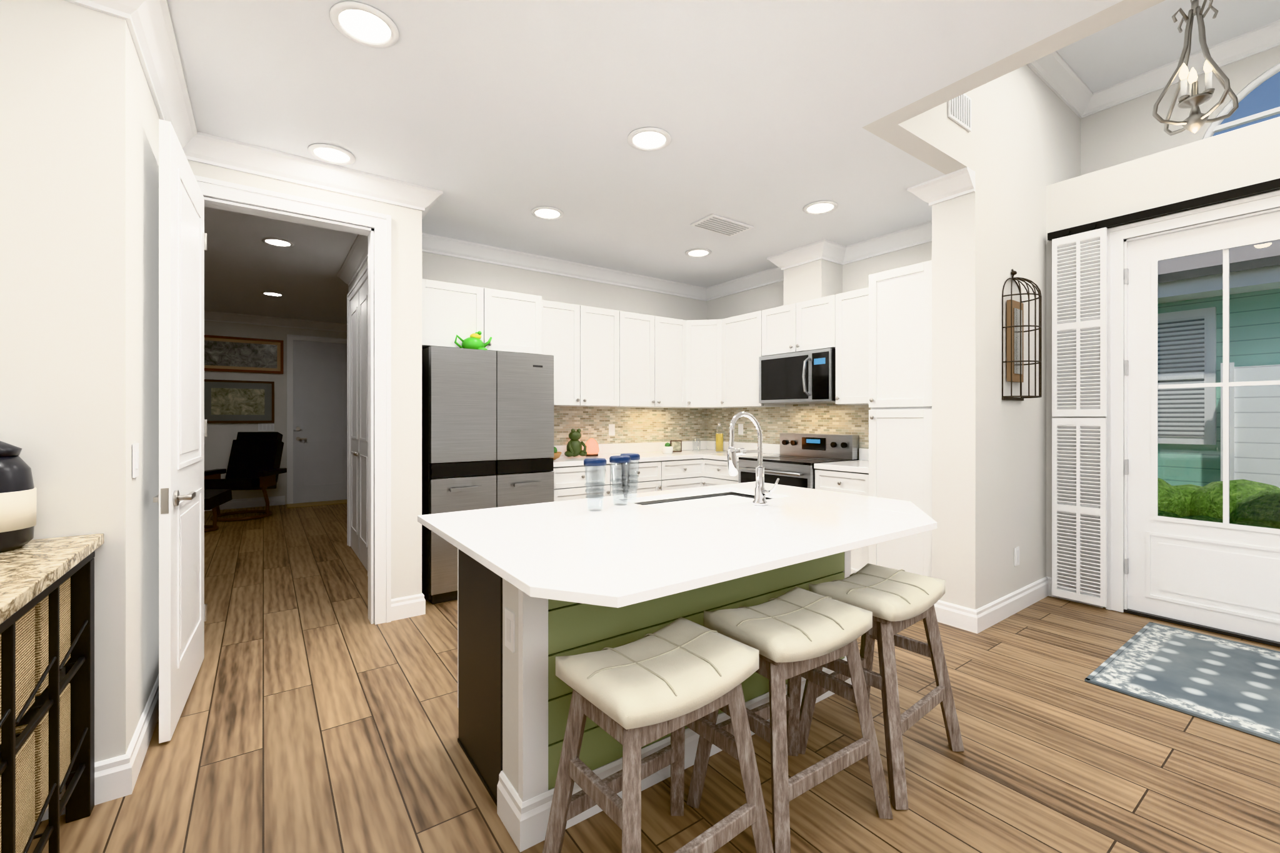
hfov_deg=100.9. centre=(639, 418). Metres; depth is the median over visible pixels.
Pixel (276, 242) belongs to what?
recessed light
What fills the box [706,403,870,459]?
backsplash
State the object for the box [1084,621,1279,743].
entry rug
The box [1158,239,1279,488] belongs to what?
house
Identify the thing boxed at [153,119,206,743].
hall door
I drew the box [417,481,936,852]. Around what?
kitchen island
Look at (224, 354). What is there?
picture frame
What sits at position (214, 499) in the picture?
ottoman
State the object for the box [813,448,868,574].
base cabinet
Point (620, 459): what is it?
tumbler
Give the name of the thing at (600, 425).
backsplash
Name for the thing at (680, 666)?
seat
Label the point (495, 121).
ceiling
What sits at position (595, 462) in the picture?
tumbler
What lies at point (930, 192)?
crown molding
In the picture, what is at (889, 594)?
seat
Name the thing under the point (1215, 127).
window
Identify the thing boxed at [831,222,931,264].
crown molding
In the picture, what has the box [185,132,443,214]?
crown molding
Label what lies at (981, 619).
baseboard
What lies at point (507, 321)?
upper cabinet
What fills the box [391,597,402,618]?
baseboard
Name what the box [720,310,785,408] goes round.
upper cabinet
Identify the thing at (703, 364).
upper cabinet
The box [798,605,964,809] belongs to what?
stool
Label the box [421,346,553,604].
refrigerator
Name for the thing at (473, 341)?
teapot
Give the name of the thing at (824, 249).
crown molding
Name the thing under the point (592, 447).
salt lamp
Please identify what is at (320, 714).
floor
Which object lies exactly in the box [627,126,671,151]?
recessed light
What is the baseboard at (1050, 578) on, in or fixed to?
attached to the wall
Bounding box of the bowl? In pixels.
[550,446,561,459]
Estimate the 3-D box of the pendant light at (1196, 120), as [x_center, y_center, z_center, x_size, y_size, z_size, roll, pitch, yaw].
[2.524,-1.920,2.402,0.241,1.240,0.242,0,0,-35]
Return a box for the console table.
[0,533,104,852]
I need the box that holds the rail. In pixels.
[1047,178,1279,241]
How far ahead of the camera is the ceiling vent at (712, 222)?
3.98 m
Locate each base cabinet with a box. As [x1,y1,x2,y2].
[552,463,617,501]
[617,460,669,494]
[670,458,704,489]
[702,441,779,486]
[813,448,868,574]
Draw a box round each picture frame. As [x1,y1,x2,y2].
[204,335,283,373]
[204,379,274,423]
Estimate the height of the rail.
0.050 m
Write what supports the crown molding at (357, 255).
attached to the wall
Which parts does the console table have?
console table drawer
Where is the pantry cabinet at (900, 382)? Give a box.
[868,260,931,577]
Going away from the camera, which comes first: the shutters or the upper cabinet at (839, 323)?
the shutters
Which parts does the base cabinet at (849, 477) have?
top of the base cabinet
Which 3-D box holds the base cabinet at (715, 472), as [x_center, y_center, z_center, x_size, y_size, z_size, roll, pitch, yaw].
[1.011,0.759,5.165,0.646,1.018,0.536,0,0,-35]
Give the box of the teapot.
[454,331,492,349]
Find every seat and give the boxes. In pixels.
[555,616,758,729]
[703,586,872,662]
[808,563,944,621]
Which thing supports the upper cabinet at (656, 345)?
attached to the wall
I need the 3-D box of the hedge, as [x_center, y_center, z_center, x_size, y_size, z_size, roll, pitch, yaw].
[5.733,0.255,4.397,2.030,2.034,5.694,0,0,-35]
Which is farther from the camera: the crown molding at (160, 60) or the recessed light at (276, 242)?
the recessed light at (276, 242)
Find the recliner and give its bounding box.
[204,431,286,521]
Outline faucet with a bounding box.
[726,411,779,505]
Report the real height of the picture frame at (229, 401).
0.600 m
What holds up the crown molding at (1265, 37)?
attached to the wall
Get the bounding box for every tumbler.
[583,458,606,511]
[609,455,630,505]
[620,453,639,499]
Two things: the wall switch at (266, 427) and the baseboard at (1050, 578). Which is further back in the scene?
the wall switch at (266, 427)
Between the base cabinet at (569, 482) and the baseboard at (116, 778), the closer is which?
the baseboard at (116, 778)
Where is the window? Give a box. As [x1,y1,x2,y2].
[1203,63,1279,139]
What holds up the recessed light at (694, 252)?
in the ceiling
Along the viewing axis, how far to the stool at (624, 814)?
1.38 m
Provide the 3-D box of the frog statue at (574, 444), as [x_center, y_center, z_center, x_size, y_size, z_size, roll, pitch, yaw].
[-0.588,0.218,4.785,0.216,0.258,0.158,0,0,-35]
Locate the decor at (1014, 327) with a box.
[1001,268,1041,400]
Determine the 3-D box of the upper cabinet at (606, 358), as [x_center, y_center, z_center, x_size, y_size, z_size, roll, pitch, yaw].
[-0.612,-0.565,4.869,0.899,0.900,0.354,0,0,-35]
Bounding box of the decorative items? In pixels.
[661,422,724,453]
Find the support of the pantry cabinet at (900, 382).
on the floor
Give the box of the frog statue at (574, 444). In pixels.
[564,428,587,456]
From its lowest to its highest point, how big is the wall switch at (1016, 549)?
0.120 m
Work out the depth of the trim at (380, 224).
3.27 m
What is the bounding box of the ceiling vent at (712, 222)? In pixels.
[690,213,753,236]
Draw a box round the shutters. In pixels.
[1051,227,1106,606]
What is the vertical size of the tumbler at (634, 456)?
0.208 m
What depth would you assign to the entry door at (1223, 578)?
3.31 m
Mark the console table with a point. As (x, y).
(34, 573)
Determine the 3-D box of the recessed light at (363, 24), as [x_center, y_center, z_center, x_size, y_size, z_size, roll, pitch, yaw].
[-1.025,-1.464,1.971,0.229,0.009,0.229,0,0,10]
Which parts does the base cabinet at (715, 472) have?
top of the base cabinet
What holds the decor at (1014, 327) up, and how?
hanging from the wall
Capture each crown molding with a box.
[63,0,173,42]
[129,30,201,157]
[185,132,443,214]
[204,310,346,332]
[336,234,368,286]
[421,215,428,239]
[421,233,709,301]
[703,270,783,299]
[763,239,836,274]
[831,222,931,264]
[906,180,961,222]
[938,51,1096,194]
[1096,19,1279,113]
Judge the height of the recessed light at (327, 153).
0.009 m
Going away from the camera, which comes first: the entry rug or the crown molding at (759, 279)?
the entry rug
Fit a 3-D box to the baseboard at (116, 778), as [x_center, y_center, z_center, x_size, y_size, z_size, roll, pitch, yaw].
[-1.943,1.204,1.637,0.538,0.132,0.018,0,0,-36]
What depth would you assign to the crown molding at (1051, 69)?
3.80 m
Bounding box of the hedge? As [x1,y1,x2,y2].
[1158,478,1279,529]
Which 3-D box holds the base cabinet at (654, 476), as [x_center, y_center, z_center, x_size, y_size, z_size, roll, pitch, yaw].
[-0.212,0.831,4.982,0.677,0.874,0.634,0,0,-35]
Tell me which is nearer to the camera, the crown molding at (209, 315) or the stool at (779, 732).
the stool at (779, 732)
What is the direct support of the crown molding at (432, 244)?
attached to the wall
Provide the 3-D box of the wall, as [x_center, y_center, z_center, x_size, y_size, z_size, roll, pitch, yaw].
[-0.902,-0.630,3.288,8.590,3.800,12.640,0,0,-35]
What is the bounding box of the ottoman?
[204,489,232,532]
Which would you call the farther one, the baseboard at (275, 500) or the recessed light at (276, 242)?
the baseboard at (275, 500)
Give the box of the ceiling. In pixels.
[166,0,1279,323]
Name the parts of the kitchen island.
kitchen island top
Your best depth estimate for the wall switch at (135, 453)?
1.89 m
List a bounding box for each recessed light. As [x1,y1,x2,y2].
[260,291,284,296]
[261,237,294,247]
[307,143,354,164]
[330,1,399,48]
[531,206,563,219]
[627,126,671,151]
[685,248,711,256]
[803,200,838,214]
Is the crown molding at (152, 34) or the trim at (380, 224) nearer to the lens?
the crown molding at (152, 34)
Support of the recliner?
on the floor
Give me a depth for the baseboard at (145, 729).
2.06 m
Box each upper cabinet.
[421,278,541,354]
[541,300,626,407]
[626,311,686,408]
[678,319,742,408]
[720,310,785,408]
[760,295,835,356]
[835,287,868,404]
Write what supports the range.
on the floor
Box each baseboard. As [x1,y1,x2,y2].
[35,740,142,823]
[129,674,158,769]
[204,495,284,511]
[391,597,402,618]
[970,576,1049,633]
[1050,577,1103,608]
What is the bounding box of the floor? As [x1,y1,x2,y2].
[27,503,1279,852]
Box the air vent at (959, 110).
[947,93,971,131]
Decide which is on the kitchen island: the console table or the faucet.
the faucet
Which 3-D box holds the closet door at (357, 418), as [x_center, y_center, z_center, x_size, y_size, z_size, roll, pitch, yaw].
[-2.558,0.013,4.778,0.048,2.515,1.300,0,0,-35]
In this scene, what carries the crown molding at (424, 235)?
attached to the wall
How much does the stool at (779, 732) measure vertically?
0.593 m
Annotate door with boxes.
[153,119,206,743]
[286,334,346,508]
[346,264,368,576]
[1105,190,1279,647]
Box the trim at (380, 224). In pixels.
[194,175,391,624]
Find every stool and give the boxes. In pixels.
[542,683,773,852]
[686,638,893,852]
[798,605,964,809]
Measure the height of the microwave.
0.435 m
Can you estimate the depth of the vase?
1.52 m
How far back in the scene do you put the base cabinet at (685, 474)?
5.07 m
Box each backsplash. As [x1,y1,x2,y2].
[553,406,706,445]
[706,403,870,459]
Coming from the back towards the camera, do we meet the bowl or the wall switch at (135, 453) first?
the bowl
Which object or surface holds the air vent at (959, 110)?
in the wall
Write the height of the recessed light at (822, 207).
0.009 m
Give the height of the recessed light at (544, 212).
0.009 m
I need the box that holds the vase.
[0,440,36,552]
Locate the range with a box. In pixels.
[738,433,858,489]
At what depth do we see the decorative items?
5.55 m
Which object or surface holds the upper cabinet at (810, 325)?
attached to the wall
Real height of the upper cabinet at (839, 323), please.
0.900 m
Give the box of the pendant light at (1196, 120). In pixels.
[1152,0,1238,135]
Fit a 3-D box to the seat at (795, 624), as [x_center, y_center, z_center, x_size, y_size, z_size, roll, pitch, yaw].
[0.481,0.661,1.719,0.461,0.092,0.326,0,0,-35]
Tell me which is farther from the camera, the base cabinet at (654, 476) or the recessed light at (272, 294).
the recessed light at (272, 294)
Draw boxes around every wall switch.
[132,443,139,478]
[258,423,274,431]
[1014,546,1019,566]
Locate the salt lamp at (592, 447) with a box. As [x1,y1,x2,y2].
[585,438,598,456]
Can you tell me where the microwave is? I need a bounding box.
[758,348,835,404]
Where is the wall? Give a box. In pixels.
[0,0,1279,762]

